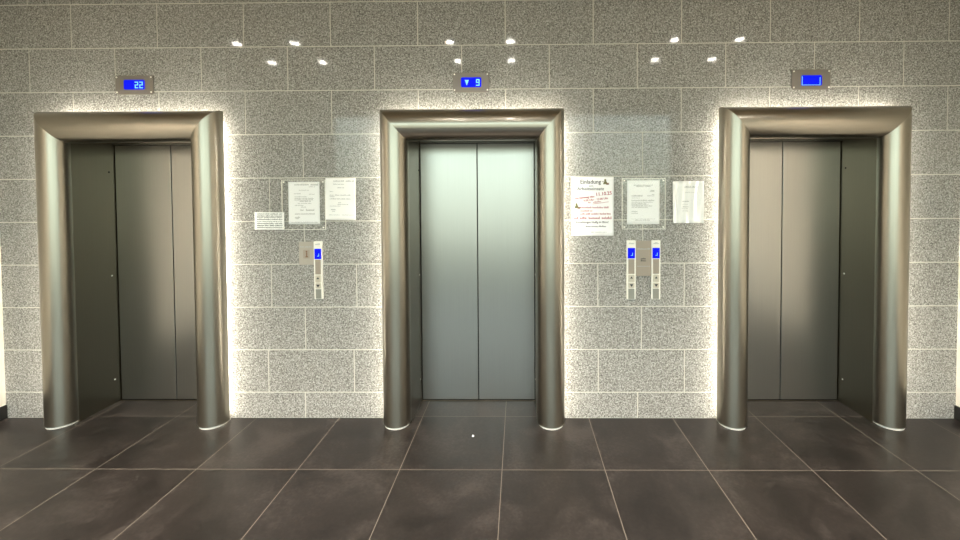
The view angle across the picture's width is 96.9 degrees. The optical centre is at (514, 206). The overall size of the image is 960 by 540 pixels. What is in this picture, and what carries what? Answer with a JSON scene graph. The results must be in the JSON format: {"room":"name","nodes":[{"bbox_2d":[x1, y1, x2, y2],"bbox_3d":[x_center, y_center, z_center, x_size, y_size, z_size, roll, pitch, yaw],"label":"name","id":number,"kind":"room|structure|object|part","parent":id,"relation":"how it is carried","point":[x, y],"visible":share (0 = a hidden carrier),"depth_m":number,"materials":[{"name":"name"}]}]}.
{"room":"elevator lobby","nodes":[
{"label":"elevator lobby","id":0,"kind":"room"},
{"bbox_2d":[0,251,5,406],"bbox_3d":[-3.712,-0.050,0.398,0.100,3.250,5.420,0,1,1],"label":"wall","id":1,"kind":"structure","parent":0,"point":[2,364],"depth_m":3.00,"materials":[{"name":"white paint"}]},
{"bbox_2d":[0,405,7,420],"bbox_3d":[-3.648,1.527,0.427,0.012,0.095,5.199,0,1,1],"label":"baseboard","id":2,"kind":"structure","parent":1,"relation":"attached to","point":[3,410],"depth_m":3.00,"materials":[{"name":"black"}]},
{"bbox_2d":[0,0,959,417],"bbox_3d":[-0.283,-0.133,3.010,6.700,3.250,0.120,0,1,1],"label":"wall","id":3,"kind":"structure","parent":0,"point":[301,88],"depth_m":2.95,"materials":[{"name":"stone"}]},
{"bbox_2d":[34,111,230,429],"bbox_3d":[-2.617,0.429,2.900,1.246,2.155,0.138,0,1,1],"label":"frame","id":4,"kind":"object","parent":3,"relation":"attached to","point":[54,132],"visible":1,"depth_m":2.85,"materials":[{"name":"metal"}]},
{"bbox_2d":[71,143,196,421],"bbox_3d":[-2.615,0.489,3.121,0.881,2.023,0.364,0,1,1],"label":"door","id":5,"kind":"structure","parent":3,"relation":"in","point":[132,202],"depth_m":3.24,"materials":[{"name":"metal"}]},
{"bbox_3d":[-3.052,0.499,3.116,0.006,2.008,0.343,0,1,1],"label":"panel","id":6,"kind":"part","parent":5,"relation":"part of","materials":[{"name":"metal"}]},
{"bbox_3d":[-2.608,1.496,3.272,0.870,0.003,0.011,0,1,1],"label":"sill","id":7,"kind":"part","parent":5,"relation":"part of","materials":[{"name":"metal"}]},
{"bbox_2d":[115,75,153,94],"bbox_3d":[-2.641,-0.844,2.950,0.264,0.132,0.014,0,1,1],"label":"indicator","id":8,"kind":"object","parent":3,"relation":"attached to","point":[134,84],"visible":1,"depth_m":2.94,"materials":[{"name":"silver metal"}]},
{"bbox_2d":[255,212,283,229],"bbox_3d":[-1.710,0.101,2.962,0.209,0.124,0.001,0,1,1],"label":"notice","id":9,"kind":"object","parent":3,"relation":"attached to","point":[263,220],"visible":1,"depth_m":2.96,"materials":[{"name":"white paper"}]},
{"bbox_2d":[281,180,325,229],"bbox_3d":[-1.470,-0.012,2.961,0.307,0.349,0.008,0,1,1],"label":"acrylic holder","id":10,"kind":"object","parent":3,"relation":"attached to","point":[281,180],"visible":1,"depth_m":2.96,"materials":[{"name":"white"}]},
{"bbox_2d":[288,182,319,223],"bbox_3d":[-1.468,-0.025,2.963,0.220,0.297,0.001,0,1,1],"label":"notice letter","id":11,"kind":"object","parent":10,"relation":"in","point":[303,197],"visible":1,"depth_m":2.96,"materials":[{"name":"white paper"}]},
{"bbox_2d":[299,242,313,264],"bbox_3d":[-1.454,0.328,2.970,0.106,0.162,0.006,0,1,1],"label":"plate","id":12,"kind":"object","parent":3,"relation":"attached to","point":[306,249],"visible":1,"depth_m":2.97,"materials":[{"name":"beige metal"}]},
{"bbox_2d":[314,241,323,298],"bbox_3d":[-1.369,0.446,2.966,0.059,0.406,0.020,0,1,1],"label":"station","id":13,"kind":"object","parent":3,"relation":"attached to","point":[318,245],"visible":1,"depth_m":2.96,"materials":[{"name":"silver metal"}]},
{"bbox_3d":[-1.370,0.269,2.957,0.039,0.037,0.002,0,1,1],"label":"label plate","id":14,"kind":"part","parent":13,"relation":"part of","materials":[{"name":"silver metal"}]},
{"bbox_3d":[-1.370,0.424,2.960,0.039,0.102,0.002,0,1,1],"label":"blank plate","id":15,"kind":"part","parent":13,"relation":"part of","materials":[{"name":"beige metal"}]},
{"bbox_3d":[-1.369,0.612,2.965,0.039,0.066,0.002,0,1,1],"label":"plate","id":16,"kind":"part","parent":13,"relation":"part of","materials":[{"name":"grey metal"}]},
{"bbox_2d":[325,178,355,219],"bbox_3d":[-1.210,-0.052,2.954,0.214,0.294,0.001,0,1,1],"label":"notice letter","id":17,"kind":"object","parent":3,"relation":"attached to","point":[340,193],"visible":1,"depth_m":2.95,"materials":[{"name":"white paper"}]},
{"bbox_2d":[330,180,354,211],"bbox_3d":[-1.201,-0.061,2.954,0.181,0.246,0.001,0,1,1],"label":"print","id":18,"kind":"object","parent":17,"relation":"attached to","point":[342,192],"depth_m":2.95,"materials":[{"name":"white paper"}]},
{"bbox_2d":[453,72,488,92],"bbox_3d":[-0.298,-0.855,2.924,0.251,0.136,0.014,0,1,1],"label":"indicator","id":19,"kind":"object","parent":3,"relation":"attached to","point":[470,82],"visible":1,"depth_m":2.92,"materials":[{"name":"silver metal"}]},
{"bbox_2d":[380,108,564,429],"bbox_3d":[-0.281,0.418,2.875,1.246,2.155,0.138,0,1,1],"label":"frame","id":20,"kind":"object","parent":3,"relation":"attached to","point":[398,127],"visible":1,"depth_m":2.82,"materials":[{"name":"metal"}]},
{"bbox_2d":[409,140,536,421],"bbox_3d":[-0.279,0.478,3.095,0.881,2.023,0.364,0,1,1],"label":"door","id":21,"kind":"structure","parent":3,"relation":"in","point":[472,204],"depth_m":3.23,"materials":[{"name":"metal"}]},
{"bbox_3d":[-0.716,0.488,3.091,0.006,2.008,0.343,0,1,1],"label":"panel","id":22,"kind":"part","parent":21,"relation":"part of","materials":[{"name":"metal"}]},
{"bbox_3d":[-0.272,1.485,3.246,0.870,0.003,0.011,0,1,1],"label":"sill","id":23,"kind":"part","parent":21,"relation":"part of","materials":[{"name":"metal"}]},
{"bbox_3d":[0.159,0.484,3.081,0.005,2.008,0.343,0,1,1],"label":"panel","id":24,"kind":"part","parent":21,"relation":"part of","materials":[{"name":"metal"}]},
{"bbox_2d":[571,177,613,235],"bbox_3d":[0.543,-0.001,2.941,0.294,0.410,0.001,0,1,1],"label":"poster","id":25,"kind":"object","parent":3,"relation":"attached to","point":[592,198],"visible":1,"depth_m":2.94,"materials":[{"name":"white paper"}]},
{"bbox_2d":[626,240,635,298],"bbox_3d":[0.812,0.440,2.942,0.062,0.411,0.020,0,1,1],"label":"station","id":26,"kind":"object","parent":3,"relation":"attached to","point":[630,244],"visible":1,"depth_m":2.94,"materials":[{"name":"silver metal"}]},
{"bbox_3d":[0.813,0.606,2.941,0.042,0.071,0.002,0,1,1],"label":"plate","id":27,"kind":"part","parent":26,"relation":"part of","materials":[{"name":"grey"}]},
{"bbox_3d":[0.811,0.261,2.933,0.042,0.037,0.002,0,1,1],"label":"label plate","id":28,"kind":"part","parent":26,"relation":"part of","materials":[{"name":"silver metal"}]},
{"bbox_3d":[0.812,0.416,2.937,0.042,0.102,0.002,0,1,1],"label":"blank plate","id":29,"kind":"part","parent":26,"relation":"part of","materials":[{"name":"beige metal"}]},
{"bbox_2d":[636,241,650,275],"bbox_3d":[0.896,0.361,2.944,0.107,0.245,0.010,0,1,1],"label":"plate","id":30,"kind":"object","parent":3,"relation":"attached to","point":[643,248],"visible":1,"depth_m":2.94,"materials":[{"name":"beige metal"}]},
{"bbox_2d":[622,178,665,227],"bbox_3d":[0.896,-0.018,2.935,0.300,0.352,0.008,0,1,1],"label":"acrylic holder","id":31,"kind":"object","parent":3,"relation":"attached to","point":[622,178],"visible":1,"depth_m":2.93,"materials":[{"name":"white"}]},
{"bbox_2d":[627,180,659,223],"bbox_3d":[0.894,-0.029,2.937,0.225,0.304,0.001,0,1,1],"label":"notice letter","id":32,"kind":"object","parent":31,"relation":"in","point":[643,196],"visible":1,"depth_m":2.94,"materials":[{"name":"white paper"}]},
{"bbox_2d":[632,184,653,220],"bbox_3d":[0.892,-0.028,2.937,0.166,0.250,0.001,0,1,1],"label":"print","id":33,"kind":"object","parent":32,"relation":"attached to","point":[642,194],"depth_m":2.94,"materials":[{"name":"white paper"}]},
{"bbox_2d":[651,240,659,298],"bbox_3d":[0.982,0.439,2.940,0.062,0.411,0.020,0,1,1],"label":"station","id":34,"kind":"object","parent":3,"relation":"attached to","point":[655,244],"visible":1,"depth_m":2.93,"materials":[{"name":"silver metal"}]},
{"bbox_3d":[0.983,0.605,2.940,0.042,0.071,0.002,0,1,1],"label":"plate","id":35,"kind":"part","parent":34,"relation":"part of","materials":[{"name":"grey"}]},
{"bbox_3d":[0.981,0.260,2.931,0.042,0.037,0.002,0,1,1],"label":"label plate","id":36,"kind":"part","parent":34,"relation":"part of","materials":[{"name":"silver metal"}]},
{"bbox_3d":[0.982,0.415,2.935,0.042,0.102,0.002,0,1,1],"label":"blank plate","id":37,"kind":"part","parent":34,"relation":"part of","materials":[{"name":"beige metal"}]},
{"bbox_2d":[673,181,703,222],"bbox_3d":[1.200,-0.030,2.923,0.212,0.290,0.019,0,1,1],"label":"notice","id":38,"kind":"object","parent":3,"relation":"attached to","point":[688,196],"visible":1,"depth_m":2.92,"materials":[{"name":"white paper"}]},
{"bbox_2d":[791,69,830,89],"bbox_3d":[2.029,-0.867,2.899,0.262,0.138,0.014,0,1,1],"label":"indicator","id":39,"kind":"object","parent":3,"relation":"attached to","point":[805,79],"visible":1,"depth_m":2.89,"materials":[{"name":"silver metal"}]},
{"bbox_2d":[748,138,876,421],"bbox_3d":[2.017,0.468,3.070,0.881,2.023,0.364,0,1,1],"label":"door","id":40,"kind":"structure","parent":3,"relation":"in","point":[812,202],"depth_m":3.19,"materials":[{"name":"metal"}]},
{"bbox_3d":[2.024,1.474,3.221,0.870,0.003,0.011,0,1,1],"label":"sill","id":41,"kind":"part","parent":40,"relation":"part of","materials":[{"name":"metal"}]},
{"bbox_3d":[2.455,0.474,3.056,0.005,2.008,0.343,0,1,1],"label":"panel","id":42,"kind":"part","parent":40,"relation":"part of","materials":[{"name":"metal"}]},
{"bbox_2d":[716,106,911,430],"bbox_3d":[2.015,0.407,2.850,1.246,2.155,0.138,0,1,1],"label":"frame","id":43,"kind":"object","parent":3,"relation":"attached to","point":[891,126],"visible":1,"depth_m":2.80,"materials":[{"name":"metal"}]},
{"bbox_2d":[0,399,959,539],"bbox_3d":[-0.303,1.606,0.499,6.900,0.100,5.812,0,1,1],"label":"floor","id":44,"kind":"structure","parent":0,"point":[128,470],"depth_m":2.36,"materials":[{"name":"tile"}]},
{"bbox_2d":[956,218,959,406],"bbox_3d":[3.088,-0.082,0.324,0.100,3.250,5.420,0,1,1],"label":"wall","id":45,"kind":"structure","parent":0,"point":[958,320],"depth_m":2.93,"materials":[{"name":"white paint"}]},
{"bbox_2d":[954,405,959,420],"bbox_3d":[3.040,1.496,0.354,0.012,0.095,5.199,0,1,1],"label":"baseboard","id":46,"kind":"structure","parent":45,"relation":"attached to","point":[956,408],"depth_m":2.93,"materials":[{"name":"black"}]}
]}

